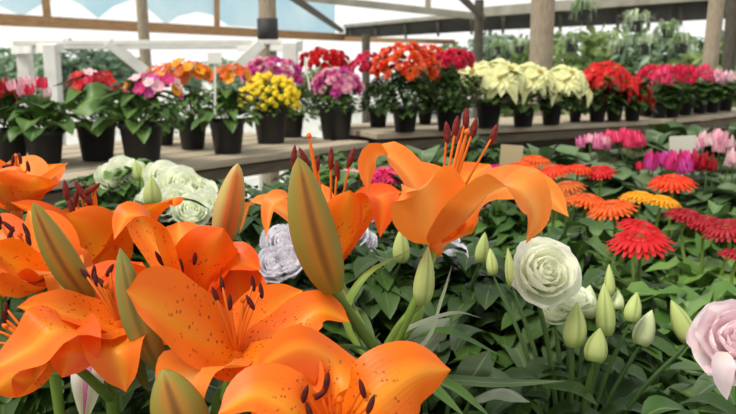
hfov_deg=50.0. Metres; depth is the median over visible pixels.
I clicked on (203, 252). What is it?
plant
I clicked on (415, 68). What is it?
flower
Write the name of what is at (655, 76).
flower
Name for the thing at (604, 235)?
leafy plant
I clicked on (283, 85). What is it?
flower
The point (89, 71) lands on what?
flower
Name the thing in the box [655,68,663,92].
flower
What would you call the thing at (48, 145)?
pot
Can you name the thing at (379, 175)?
flower
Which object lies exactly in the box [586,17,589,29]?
trim
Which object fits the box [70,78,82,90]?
flower
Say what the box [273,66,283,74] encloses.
flower
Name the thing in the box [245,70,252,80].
flower
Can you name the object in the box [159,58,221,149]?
potted primula
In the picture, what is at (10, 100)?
flower
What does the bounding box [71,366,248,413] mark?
plant
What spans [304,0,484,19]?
trim
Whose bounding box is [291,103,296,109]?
flower
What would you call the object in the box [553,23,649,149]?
shrub
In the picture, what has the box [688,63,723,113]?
potted cyclamen
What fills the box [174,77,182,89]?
flower
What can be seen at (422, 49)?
flower
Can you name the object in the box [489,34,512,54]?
hanging basket
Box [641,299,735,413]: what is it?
plant
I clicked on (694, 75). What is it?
flower
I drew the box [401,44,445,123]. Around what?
potted kalanchoe
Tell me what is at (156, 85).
flower
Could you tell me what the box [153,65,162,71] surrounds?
flower
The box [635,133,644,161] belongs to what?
flower
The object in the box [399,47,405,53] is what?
flower
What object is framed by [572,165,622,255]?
plant
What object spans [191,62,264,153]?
potted primula
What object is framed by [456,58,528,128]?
poinsettia
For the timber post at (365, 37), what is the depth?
11.78 m
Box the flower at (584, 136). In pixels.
[583,134,591,160]
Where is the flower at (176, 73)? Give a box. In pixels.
[169,69,179,78]
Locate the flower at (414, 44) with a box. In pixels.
[409,41,418,46]
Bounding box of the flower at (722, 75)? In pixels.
[717,72,727,95]
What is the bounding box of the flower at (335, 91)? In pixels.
[330,86,341,97]
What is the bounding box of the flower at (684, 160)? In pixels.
[682,148,696,181]
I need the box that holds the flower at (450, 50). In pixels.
[445,48,453,53]
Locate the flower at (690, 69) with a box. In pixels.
[688,65,695,86]
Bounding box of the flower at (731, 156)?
[726,148,735,182]
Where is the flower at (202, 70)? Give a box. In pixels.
[194,64,205,73]
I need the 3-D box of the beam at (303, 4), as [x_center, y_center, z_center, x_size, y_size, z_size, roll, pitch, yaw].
[-0.675,-2.754,11.443,0.070,0.073,5.518,1,8,4]
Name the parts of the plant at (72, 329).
flower, stem, stem, flower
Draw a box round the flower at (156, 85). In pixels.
[151,79,164,91]
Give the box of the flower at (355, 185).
[342,179,358,189]
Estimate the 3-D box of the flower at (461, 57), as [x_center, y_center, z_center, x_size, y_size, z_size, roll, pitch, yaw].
[0.421,-0.668,3.533,0.040,0.042,0.015,19,-30,-13]
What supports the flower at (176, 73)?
on the potted primula at (194, 139)
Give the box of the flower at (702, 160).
[688,153,705,187]
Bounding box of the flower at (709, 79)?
[707,75,713,93]
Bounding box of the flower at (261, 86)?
[258,82,264,89]
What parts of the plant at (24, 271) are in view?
flower, stem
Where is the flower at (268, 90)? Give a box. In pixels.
[264,86,271,93]
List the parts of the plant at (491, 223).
stem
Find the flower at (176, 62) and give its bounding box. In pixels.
[169,59,180,66]
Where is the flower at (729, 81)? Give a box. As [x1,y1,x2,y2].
[726,77,732,84]
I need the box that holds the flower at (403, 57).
[399,55,407,59]
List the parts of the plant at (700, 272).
stem, stem, stem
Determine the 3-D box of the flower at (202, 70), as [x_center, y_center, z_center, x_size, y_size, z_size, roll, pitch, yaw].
[-0.592,-0.482,2.773,0.045,0.047,0.009,32,-42,-18]
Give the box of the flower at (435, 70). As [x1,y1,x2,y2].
[433,67,438,76]
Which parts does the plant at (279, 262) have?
flower, flower, flower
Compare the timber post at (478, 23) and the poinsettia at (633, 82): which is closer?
the poinsettia at (633, 82)
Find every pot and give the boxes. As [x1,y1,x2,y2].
[0,127,26,162]
[22,128,64,163]
[76,122,116,160]
[117,121,162,164]
[161,127,174,144]
[176,120,205,149]
[208,118,245,153]
[253,108,288,143]
[285,112,304,137]
[317,104,353,139]
[367,107,388,126]
[392,106,418,132]
[418,111,431,123]
[436,103,463,131]
[475,102,502,128]
[513,104,534,126]
[542,104,562,124]
[569,109,581,121]
[589,104,606,121]
[606,104,623,121]
[624,104,640,120]
[640,106,652,115]
[652,103,666,117]
[665,102,680,116]
[679,100,693,114]
[691,99,708,113]
[706,97,720,112]
[719,98,733,110]
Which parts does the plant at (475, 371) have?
stem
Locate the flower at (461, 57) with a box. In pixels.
[458,54,465,60]
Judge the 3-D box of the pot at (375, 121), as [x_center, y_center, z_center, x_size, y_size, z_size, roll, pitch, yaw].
[0.049,-0.441,3.875,0.104,0.095,0.104,0,10,0]
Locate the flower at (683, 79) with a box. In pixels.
[681,76,687,92]
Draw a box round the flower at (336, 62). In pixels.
[331,58,340,66]
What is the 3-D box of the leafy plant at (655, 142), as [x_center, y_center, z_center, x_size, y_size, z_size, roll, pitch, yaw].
[0.907,-0.056,2.529,0.370,0.373,0.338,0,10,0]
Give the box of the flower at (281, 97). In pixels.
[278,94,284,100]
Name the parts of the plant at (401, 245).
flower, flower, stem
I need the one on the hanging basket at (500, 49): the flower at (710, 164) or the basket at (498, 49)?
the basket at (498, 49)
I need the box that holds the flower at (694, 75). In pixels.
[691,70,700,91]
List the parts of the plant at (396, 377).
flower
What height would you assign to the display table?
0.719 m
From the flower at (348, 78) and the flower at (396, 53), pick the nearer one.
the flower at (348, 78)
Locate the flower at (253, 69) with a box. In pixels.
[250,66,257,75]
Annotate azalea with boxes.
[309,160,393,230]
[342,167,403,240]
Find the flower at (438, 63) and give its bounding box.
[436,60,441,67]
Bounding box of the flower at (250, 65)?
[246,62,253,69]
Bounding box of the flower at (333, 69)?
[330,67,338,72]
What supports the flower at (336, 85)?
on the geranium at (335, 117)
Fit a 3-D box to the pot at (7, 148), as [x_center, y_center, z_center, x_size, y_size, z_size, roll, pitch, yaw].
[-1.107,-0.191,2.447,0.118,0.107,0.118,0,10,0]
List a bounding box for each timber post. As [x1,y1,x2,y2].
[136,0,152,119]
[257,0,279,184]
[362,34,369,122]
[472,0,483,118]
[528,0,554,115]
[700,0,724,129]
[717,0,735,129]
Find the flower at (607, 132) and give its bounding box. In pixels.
[603,129,614,159]
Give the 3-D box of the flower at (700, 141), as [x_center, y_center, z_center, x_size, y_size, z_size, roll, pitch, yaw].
[0.928,-0.141,2.203,0.030,0.108,0.032,-14,8,2]
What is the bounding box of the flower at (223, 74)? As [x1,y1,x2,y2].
[219,70,226,77]
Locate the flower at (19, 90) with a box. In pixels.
[16,85,30,120]
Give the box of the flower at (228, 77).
[223,71,233,83]
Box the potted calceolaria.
[238,71,301,143]
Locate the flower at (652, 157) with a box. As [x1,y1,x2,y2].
[644,150,658,193]
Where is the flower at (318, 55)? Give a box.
[315,52,322,58]
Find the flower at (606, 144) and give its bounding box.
[602,140,611,162]
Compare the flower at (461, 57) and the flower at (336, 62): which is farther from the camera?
the flower at (336, 62)
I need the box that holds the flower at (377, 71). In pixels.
[375,68,379,75]
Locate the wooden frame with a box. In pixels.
[11,38,302,190]
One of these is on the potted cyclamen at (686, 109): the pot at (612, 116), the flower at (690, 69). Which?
the flower at (690, 69)
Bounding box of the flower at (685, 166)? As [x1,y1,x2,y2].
[677,157,693,194]
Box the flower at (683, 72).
[680,68,686,86]
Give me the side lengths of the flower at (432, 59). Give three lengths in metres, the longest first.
0.053 x 0.050 x 0.019 m
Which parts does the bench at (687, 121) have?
rail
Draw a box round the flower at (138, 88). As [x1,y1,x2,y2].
[132,81,144,94]
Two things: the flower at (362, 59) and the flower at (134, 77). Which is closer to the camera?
the flower at (134, 77)
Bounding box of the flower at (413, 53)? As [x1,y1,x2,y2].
[409,49,418,56]
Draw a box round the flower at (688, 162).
[684,155,696,186]
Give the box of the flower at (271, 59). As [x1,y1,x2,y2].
[267,56,277,62]
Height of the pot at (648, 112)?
0.087 m
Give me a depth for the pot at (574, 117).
4.20 m
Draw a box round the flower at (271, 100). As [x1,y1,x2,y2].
[268,97,274,104]
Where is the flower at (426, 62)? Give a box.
[423,58,430,66]
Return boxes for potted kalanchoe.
[348,51,402,126]
[369,41,441,132]
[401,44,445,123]
[424,48,479,131]
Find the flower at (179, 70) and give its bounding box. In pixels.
[173,65,183,75]
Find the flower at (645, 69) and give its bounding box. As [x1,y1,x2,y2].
[643,65,649,79]
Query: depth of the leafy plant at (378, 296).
0.91 m
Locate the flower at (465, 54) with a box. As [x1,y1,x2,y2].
[462,51,468,57]
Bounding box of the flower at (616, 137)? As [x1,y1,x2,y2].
[611,129,624,163]
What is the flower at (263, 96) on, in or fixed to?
on the potted calceolaria
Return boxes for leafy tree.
[0,44,62,94]
[37,38,138,103]
[101,49,154,101]
[174,61,207,91]
[202,57,246,90]
[299,65,338,98]
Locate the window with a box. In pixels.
[0,0,334,32]
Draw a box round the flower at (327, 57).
[323,53,331,60]
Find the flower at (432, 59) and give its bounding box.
[428,56,435,63]
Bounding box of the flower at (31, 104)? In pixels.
[23,83,35,119]
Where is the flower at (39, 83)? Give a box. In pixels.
[35,77,47,102]
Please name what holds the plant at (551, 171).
on the display table
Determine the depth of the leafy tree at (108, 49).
25.69 m
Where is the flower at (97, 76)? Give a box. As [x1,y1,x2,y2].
[92,70,106,80]
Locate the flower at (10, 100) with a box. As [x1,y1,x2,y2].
[3,78,17,108]
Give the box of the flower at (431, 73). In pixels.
[428,70,434,79]
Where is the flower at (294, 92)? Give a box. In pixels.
[291,89,297,95]
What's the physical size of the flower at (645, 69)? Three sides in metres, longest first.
0.145 x 0.044 x 0.040 m
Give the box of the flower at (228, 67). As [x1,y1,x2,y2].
[224,63,233,70]
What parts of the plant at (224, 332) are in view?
stem, stem, flower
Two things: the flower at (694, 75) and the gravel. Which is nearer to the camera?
the flower at (694, 75)
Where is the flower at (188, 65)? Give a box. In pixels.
[180,61,192,70]
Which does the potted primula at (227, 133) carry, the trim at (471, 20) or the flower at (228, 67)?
the flower at (228, 67)
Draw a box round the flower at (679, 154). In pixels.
[671,149,681,174]
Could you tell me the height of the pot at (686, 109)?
0.088 m
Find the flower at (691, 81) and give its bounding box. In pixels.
[688,77,695,84]
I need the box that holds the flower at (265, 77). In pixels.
[262,73,268,79]
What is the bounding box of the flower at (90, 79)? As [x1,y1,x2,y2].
[87,76,103,83]
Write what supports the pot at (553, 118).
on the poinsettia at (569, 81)
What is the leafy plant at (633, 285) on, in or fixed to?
on the display table
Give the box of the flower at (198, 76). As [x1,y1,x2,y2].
[192,67,203,79]
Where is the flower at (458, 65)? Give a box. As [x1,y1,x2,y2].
[455,62,463,70]
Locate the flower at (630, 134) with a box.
[624,130,635,162]
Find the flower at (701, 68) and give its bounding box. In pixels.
[697,65,704,79]
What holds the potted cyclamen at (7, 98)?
on the bench at (255, 158)
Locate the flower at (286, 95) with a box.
[283,92,290,98]
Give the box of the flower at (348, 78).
[343,74,352,82]
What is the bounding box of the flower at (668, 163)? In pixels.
[663,153,680,173]
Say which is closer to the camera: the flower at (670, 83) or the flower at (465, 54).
the flower at (465, 54)
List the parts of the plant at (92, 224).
flower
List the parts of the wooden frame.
post, rail, post, rail, rail, post, rail, post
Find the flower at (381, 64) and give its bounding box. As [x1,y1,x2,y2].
[377,59,384,68]
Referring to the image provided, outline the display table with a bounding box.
[391,203,578,232]
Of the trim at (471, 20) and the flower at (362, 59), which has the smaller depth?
the flower at (362, 59)
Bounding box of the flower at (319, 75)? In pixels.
[315,72,323,81]
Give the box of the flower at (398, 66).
[394,62,401,69]
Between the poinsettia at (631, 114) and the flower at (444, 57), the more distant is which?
the poinsettia at (631, 114)
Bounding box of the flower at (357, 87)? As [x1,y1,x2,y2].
[355,85,360,94]
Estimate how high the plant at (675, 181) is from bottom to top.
0.356 m
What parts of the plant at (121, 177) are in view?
flower, flower, flower, stem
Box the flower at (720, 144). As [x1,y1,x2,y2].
[712,137,726,168]
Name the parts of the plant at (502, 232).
stem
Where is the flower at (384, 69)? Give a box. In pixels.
[380,66,387,73]
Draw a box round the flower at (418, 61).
[414,57,422,65]
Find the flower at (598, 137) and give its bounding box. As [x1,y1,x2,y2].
[595,132,602,161]
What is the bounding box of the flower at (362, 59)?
[360,57,367,62]
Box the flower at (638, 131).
[633,130,639,158]
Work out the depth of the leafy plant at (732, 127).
2.53 m
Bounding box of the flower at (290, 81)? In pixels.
[288,78,293,84]
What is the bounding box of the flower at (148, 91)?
[143,86,153,97]
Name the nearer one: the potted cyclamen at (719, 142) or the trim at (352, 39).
the potted cyclamen at (719, 142)
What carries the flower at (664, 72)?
on the potted cyclamen at (666, 85)
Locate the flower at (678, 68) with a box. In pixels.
[676,64,681,84]
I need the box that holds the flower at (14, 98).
[13,92,22,126]
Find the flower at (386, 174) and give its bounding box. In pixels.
[381,169,396,180]
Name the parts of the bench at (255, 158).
rail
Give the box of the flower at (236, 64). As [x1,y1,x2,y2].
[233,62,242,67]
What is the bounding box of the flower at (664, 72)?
[662,66,669,77]
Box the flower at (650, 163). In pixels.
[643,155,657,191]
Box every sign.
[499,144,522,165]
[669,135,695,175]
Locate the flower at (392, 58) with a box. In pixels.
[389,55,398,62]
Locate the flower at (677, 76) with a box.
[674,73,680,92]
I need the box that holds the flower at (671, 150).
[665,149,672,173]
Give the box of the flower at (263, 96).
[260,93,267,100]
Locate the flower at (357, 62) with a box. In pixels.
[354,59,360,66]
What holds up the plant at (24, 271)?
on the display table
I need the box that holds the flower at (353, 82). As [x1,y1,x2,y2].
[350,79,357,88]
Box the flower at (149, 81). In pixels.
[142,77,153,86]
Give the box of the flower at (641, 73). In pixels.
[637,69,645,78]
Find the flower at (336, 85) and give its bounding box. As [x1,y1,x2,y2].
[332,81,340,89]
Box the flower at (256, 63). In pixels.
[253,60,261,66]
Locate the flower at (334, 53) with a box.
[330,50,338,56]
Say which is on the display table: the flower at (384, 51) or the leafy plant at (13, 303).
the leafy plant at (13, 303)
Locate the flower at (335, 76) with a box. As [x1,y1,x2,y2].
[331,72,342,80]
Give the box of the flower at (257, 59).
[252,56,261,61]
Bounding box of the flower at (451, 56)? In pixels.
[447,53,454,59]
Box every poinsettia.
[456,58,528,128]
[494,62,556,126]
[530,64,592,124]
[561,95,593,121]
[570,60,633,121]
[583,70,645,121]
[606,77,663,120]
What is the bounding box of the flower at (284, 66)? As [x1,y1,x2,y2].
[280,63,290,70]
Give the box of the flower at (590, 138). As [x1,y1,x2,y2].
[586,133,595,165]
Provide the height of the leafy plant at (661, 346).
0.344 m
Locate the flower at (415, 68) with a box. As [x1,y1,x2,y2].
[410,64,418,71]
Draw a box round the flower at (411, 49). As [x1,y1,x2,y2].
[406,46,414,51]
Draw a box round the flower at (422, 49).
[419,47,427,53]
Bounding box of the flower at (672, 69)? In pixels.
[670,66,675,71]
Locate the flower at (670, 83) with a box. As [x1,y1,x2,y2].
[666,79,673,101]
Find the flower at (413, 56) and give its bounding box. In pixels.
[408,53,417,59]
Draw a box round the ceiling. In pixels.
[345,0,725,36]
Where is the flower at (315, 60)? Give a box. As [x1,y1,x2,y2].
[311,56,319,64]
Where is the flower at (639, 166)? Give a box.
[636,161,643,172]
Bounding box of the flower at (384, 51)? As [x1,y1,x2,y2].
[380,48,388,56]
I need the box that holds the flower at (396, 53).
[392,50,401,56]
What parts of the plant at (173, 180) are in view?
flower, flower, flower, flower, flower, flower, flower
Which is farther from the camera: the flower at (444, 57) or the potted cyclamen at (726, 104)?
the potted cyclamen at (726, 104)
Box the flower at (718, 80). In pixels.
[715,77,722,84]
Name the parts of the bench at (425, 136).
rail, leg, rail, leg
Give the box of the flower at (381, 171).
[374,167,391,176]
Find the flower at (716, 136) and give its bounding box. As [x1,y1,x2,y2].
[709,127,726,158]
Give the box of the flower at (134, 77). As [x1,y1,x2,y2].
[129,73,140,80]
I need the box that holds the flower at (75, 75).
[70,70,82,77]
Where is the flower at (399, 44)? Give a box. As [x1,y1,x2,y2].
[392,42,402,46]
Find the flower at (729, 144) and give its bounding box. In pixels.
[721,135,733,171]
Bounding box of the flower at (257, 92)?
[254,88,260,95]
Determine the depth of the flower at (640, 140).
2.39 m
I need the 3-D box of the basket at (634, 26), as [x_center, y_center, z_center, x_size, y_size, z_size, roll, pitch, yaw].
[2.913,-1.961,8.588,0.179,0.117,0.181,-8,13,-39]
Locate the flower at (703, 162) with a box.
[696,151,713,191]
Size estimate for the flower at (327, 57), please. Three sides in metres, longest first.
0.045 x 0.043 x 0.016 m
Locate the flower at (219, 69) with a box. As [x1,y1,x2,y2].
[213,65,223,73]
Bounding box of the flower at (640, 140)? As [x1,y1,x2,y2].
[635,136,645,150]
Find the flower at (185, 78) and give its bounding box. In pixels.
[180,73,189,82]
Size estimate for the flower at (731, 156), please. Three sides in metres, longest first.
0.120 x 0.036 x 0.033 m
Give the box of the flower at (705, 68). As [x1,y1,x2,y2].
[702,63,709,82]
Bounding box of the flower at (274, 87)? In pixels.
[271,84,277,89]
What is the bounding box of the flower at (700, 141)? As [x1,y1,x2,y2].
[696,137,704,171]
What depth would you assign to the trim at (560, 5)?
13.40 m
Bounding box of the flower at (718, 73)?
[715,68,722,76]
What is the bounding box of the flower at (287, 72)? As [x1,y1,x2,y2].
[284,69,292,76]
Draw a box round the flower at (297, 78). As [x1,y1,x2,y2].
[292,72,301,84]
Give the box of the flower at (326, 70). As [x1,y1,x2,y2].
[320,68,330,73]
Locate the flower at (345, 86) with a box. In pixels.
[340,81,352,93]
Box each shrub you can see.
[421,42,472,99]
[467,30,522,95]
[481,55,553,117]
[507,27,607,113]
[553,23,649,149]
[560,24,680,114]
[607,23,723,110]
[673,38,735,127]
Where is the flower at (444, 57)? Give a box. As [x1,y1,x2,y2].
[440,55,446,61]
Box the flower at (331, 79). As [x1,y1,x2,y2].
[324,75,335,84]
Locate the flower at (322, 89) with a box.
[318,84,326,93]
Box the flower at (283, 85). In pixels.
[280,82,286,88]
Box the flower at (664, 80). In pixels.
[660,76,667,101]
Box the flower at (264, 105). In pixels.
[261,103,267,110]
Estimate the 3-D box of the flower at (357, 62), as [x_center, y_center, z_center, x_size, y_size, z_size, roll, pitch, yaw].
[-0.050,-0.688,3.775,0.042,0.044,0.016,-32,-38,20]
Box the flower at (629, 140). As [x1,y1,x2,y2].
[622,134,635,163]
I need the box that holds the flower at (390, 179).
[375,174,395,185]
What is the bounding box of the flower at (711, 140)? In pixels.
[704,134,716,172]
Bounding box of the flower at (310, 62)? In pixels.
[307,60,312,67]
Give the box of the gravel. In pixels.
[0,83,613,200]
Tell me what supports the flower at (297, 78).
on the geranium at (294, 125)
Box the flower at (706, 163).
[699,155,713,185]
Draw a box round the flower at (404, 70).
[399,67,408,75]
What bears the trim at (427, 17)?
attached to the ceiling
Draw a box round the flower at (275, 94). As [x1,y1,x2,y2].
[272,90,278,97]
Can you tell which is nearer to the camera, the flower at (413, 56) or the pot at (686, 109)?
the flower at (413, 56)
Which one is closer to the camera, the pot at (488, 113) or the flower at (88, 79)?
the flower at (88, 79)
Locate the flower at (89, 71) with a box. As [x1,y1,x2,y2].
[83,67,96,74]
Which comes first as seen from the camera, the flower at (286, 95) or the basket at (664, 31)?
the flower at (286, 95)
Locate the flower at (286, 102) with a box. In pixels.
[284,99,289,104]
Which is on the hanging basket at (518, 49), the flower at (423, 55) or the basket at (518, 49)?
the basket at (518, 49)
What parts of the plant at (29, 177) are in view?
stem, flower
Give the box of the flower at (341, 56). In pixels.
[338,53,344,59]
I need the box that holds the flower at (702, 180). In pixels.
[695,156,704,182]
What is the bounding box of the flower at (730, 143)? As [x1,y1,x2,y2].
[719,139,735,168]
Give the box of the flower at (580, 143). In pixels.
[575,135,584,161]
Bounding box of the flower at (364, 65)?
[360,61,368,69]
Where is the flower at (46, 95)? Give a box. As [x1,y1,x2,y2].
[41,87,51,110]
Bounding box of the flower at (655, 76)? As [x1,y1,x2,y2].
[650,73,657,84]
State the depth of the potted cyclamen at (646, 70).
4.67 m
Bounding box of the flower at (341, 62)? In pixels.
[339,60,346,67]
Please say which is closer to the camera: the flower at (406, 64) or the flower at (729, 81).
the flower at (406, 64)
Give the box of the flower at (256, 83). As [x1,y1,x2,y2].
[253,79,259,86]
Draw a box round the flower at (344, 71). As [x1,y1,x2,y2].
[339,68,347,74]
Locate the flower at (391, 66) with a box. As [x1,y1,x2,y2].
[388,63,395,69]
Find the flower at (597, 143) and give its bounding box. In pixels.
[592,138,602,159]
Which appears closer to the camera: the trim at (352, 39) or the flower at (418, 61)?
the flower at (418, 61)
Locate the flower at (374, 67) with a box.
[371,63,377,71]
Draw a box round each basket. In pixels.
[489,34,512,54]
[495,46,505,53]
[509,28,529,53]
[514,46,523,52]
[558,15,586,53]
[566,0,600,22]
[566,43,577,51]
[606,20,630,55]
[611,46,624,54]
[619,0,656,34]
[628,21,644,31]
[630,23,662,55]
[640,43,654,53]
[652,7,681,38]
[662,29,675,37]
[666,13,698,53]
[673,43,689,53]
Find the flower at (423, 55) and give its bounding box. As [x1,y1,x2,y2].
[421,53,428,58]
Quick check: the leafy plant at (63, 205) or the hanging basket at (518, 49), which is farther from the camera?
the hanging basket at (518, 49)
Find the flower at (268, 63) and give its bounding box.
[264,60,275,67]
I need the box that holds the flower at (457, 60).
[452,55,461,64]
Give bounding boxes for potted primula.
[40,67,145,160]
[90,72,184,164]
[146,62,185,144]
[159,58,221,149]
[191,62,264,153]
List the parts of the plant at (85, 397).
flower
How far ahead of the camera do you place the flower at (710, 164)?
1.90 m
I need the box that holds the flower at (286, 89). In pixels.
[284,87,290,92]
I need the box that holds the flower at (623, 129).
[615,127,629,160]
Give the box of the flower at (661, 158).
[657,151,669,175]
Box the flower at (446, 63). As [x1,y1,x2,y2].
[442,59,449,67]
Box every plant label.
[208,52,221,113]
[304,57,310,89]
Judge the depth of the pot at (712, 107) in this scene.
5.03 m
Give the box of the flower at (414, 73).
[411,70,420,76]
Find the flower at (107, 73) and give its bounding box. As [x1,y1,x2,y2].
[103,69,113,75]
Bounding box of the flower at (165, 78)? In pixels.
[159,73,174,84]
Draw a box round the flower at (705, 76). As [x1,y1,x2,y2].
[702,73,707,93]
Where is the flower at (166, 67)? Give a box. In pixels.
[162,63,170,71]
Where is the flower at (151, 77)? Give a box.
[144,73,158,80]
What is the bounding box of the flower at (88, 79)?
[81,75,92,83]
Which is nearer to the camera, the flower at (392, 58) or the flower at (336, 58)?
the flower at (392, 58)
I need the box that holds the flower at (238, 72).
[233,67,243,75]
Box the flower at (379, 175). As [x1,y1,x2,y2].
[372,170,384,182]
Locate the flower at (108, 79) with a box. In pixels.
[104,75,116,84]
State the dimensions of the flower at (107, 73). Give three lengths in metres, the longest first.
0.038 x 0.037 x 0.007 m
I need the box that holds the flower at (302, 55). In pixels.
[299,52,305,59]
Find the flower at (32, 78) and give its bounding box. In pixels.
[28,75,37,109]
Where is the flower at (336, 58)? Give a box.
[332,54,340,63]
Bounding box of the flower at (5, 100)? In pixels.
[0,84,10,127]
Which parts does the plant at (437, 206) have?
flower, stem, stem, stem, stem, flower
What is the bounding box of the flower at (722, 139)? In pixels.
[718,131,728,164]
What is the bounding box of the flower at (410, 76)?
[406,72,414,80]
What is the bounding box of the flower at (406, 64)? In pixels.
[402,60,410,67]
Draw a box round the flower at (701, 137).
[698,130,710,154]
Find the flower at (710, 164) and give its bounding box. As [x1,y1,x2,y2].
[705,159,717,198]
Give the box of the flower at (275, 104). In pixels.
[273,102,278,107]
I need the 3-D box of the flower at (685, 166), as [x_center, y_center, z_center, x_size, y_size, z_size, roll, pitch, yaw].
[0.776,-0.051,1.911,0.037,0.135,0.040,-12,0,1]
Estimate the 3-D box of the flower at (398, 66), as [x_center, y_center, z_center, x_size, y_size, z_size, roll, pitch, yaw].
[0.132,-0.612,3.439,0.036,0.038,0.014,-10,-16,9]
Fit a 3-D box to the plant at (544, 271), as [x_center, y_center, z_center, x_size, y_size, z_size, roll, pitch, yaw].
[0.213,0.231,0.796,0.362,0.422,0.350,0,10,0]
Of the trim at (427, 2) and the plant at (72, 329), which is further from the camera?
the trim at (427, 2)
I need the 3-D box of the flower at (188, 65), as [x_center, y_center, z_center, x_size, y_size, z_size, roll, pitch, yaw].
[-0.634,-0.490,2.765,0.047,0.009,0.049,-4,55,3]
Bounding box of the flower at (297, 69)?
[292,64,301,72]
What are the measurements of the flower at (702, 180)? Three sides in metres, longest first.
0.126 x 0.038 x 0.034 m
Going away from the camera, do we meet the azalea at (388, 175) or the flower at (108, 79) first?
the azalea at (388, 175)
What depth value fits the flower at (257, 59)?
3.26 m
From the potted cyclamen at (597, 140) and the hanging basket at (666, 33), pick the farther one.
the hanging basket at (666, 33)
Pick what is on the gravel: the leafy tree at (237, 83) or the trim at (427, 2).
the leafy tree at (237, 83)
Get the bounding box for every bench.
[0,132,368,325]
[319,114,673,174]
[603,108,735,160]
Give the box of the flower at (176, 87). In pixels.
[171,83,181,95]
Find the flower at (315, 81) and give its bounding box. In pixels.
[311,77,318,84]
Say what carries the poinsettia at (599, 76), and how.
on the bench at (425, 136)
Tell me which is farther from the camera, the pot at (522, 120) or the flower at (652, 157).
the pot at (522, 120)
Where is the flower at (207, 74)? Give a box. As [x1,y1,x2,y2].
[204,71,210,81]
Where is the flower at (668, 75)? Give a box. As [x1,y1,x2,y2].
[666,73,672,87]
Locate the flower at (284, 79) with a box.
[281,76,288,82]
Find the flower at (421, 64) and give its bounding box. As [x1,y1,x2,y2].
[417,60,425,69]
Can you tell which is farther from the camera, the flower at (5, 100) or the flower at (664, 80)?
the flower at (664, 80)
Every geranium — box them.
[240,56,319,137]
[299,46,357,115]
[310,66,364,139]
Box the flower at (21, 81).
[17,75,28,85]
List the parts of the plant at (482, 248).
flower, stem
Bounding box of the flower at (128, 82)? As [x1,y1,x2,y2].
[123,79,130,88]
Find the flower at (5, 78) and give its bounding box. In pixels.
[0,77,9,121]
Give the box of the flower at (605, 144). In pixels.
[600,136,609,162]
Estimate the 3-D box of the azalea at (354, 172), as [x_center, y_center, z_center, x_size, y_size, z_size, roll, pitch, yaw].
[-0.040,0.096,1.646,0.285,0.386,0.286,5,11,25]
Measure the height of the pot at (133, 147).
0.126 m
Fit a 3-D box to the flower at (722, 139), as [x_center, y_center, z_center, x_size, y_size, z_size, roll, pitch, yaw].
[0.987,-0.153,2.219,0.032,0.119,0.036,3,15,-1]
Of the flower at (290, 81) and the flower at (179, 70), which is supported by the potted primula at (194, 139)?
the flower at (179, 70)
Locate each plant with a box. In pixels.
[0,152,68,335]
[0,202,166,413]
[0,210,92,413]
[0,311,150,413]
[7,218,169,394]
[11,179,133,264]
[15,201,99,325]
[38,363,215,413]
[55,155,153,210]
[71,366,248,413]
[105,197,211,392]
[112,163,261,413]
[115,248,349,413]
[134,160,241,234]
[141,176,207,208]
[164,235,308,350]
[209,181,373,283]
[212,224,311,378]
[214,319,428,413]
[215,178,257,201]
[218,325,450,413]
[240,107,568,413]
[248,172,339,199]
[280,149,357,185]
[298,239,485,413]
[302,218,414,342]
[344,306,600,413]
[354,224,498,343]
[357,145,464,171]
[382,237,564,413]
[419,232,503,413]
[434,135,515,242]
[439,268,682,413]
[448,236,735,413]
[462,165,527,254]
[484,218,664,304]
[486,155,553,254]
[487,248,515,272]
[494,143,590,212]
[509,164,610,235]
[540,180,600,259]
[544,220,656,270]
[550,162,640,219]
[564,281,699,397]
[566,193,638,268]
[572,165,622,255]
[595,130,678,174]
[595,191,698,284]
[606,219,698,314]
[621,357,721,413]
[623,280,735,395]
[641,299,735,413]
[644,208,735,287]
[646,174,729,273]
[648,121,727,143]
[655,357,709,405]
[662,200,735,277]
[677,248,735,376]
[696,123,735,166]
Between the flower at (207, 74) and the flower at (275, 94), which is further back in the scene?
the flower at (275, 94)
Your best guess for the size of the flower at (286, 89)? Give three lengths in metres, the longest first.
0.030 x 0.029 x 0.029 m
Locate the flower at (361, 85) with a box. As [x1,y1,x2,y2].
[359,81,364,91]
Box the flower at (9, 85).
[5,79,19,106]
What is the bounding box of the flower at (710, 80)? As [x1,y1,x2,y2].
[707,68,713,85]
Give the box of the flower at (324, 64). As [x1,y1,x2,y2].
[320,61,329,69]
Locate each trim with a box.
[0,13,346,40]
[41,0,50,24]
[214,0,219,32]
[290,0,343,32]
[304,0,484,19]
[343,16,454,27]
[345,37,454,43]
[403,25,406,37]
[425,0,430,8]
[436,22,439,36]
[459,0,484,18]
[470,19,472,34]
[484,0,708,16]
[502,16,504,32]
[558,13,562,30]
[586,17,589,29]
[615,9,619,28]
[646,7,650,26]
[678,5,682,24]
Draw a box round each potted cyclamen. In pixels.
[0,77,47,162]
[1,75,95,163]
[575,132,630,219]
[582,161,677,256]
[600,127,664,220]
[623,148,735,256]
[635,64,668,115]
[635,151,735,259]
[644,66,685,117]
[645,64,663,82]
[656,64,698,116]
[664,63,677,99]
[673,127,735,240]
[674,63,695,81]
[674,65,707,114]
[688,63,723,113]
[698,148,735,274]
[699,68,732,112]
[710,70,735,110]
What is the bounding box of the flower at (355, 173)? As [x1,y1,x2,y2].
[350,169,360,185]
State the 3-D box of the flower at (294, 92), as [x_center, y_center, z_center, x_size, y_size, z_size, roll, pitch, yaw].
[-0.283,-0.440,3.025,0.029,0.027,0.027,-9,14,-41]
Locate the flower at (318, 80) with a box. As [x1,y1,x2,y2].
[315,77,322,88]
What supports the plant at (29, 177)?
on the display table
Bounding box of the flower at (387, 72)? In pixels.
[383,68,390,79]
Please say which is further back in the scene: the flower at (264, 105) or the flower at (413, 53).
the flower at (413, 53)
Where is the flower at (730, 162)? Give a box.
[722,157,735,182]
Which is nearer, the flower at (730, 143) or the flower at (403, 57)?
the flower at (730, 143)

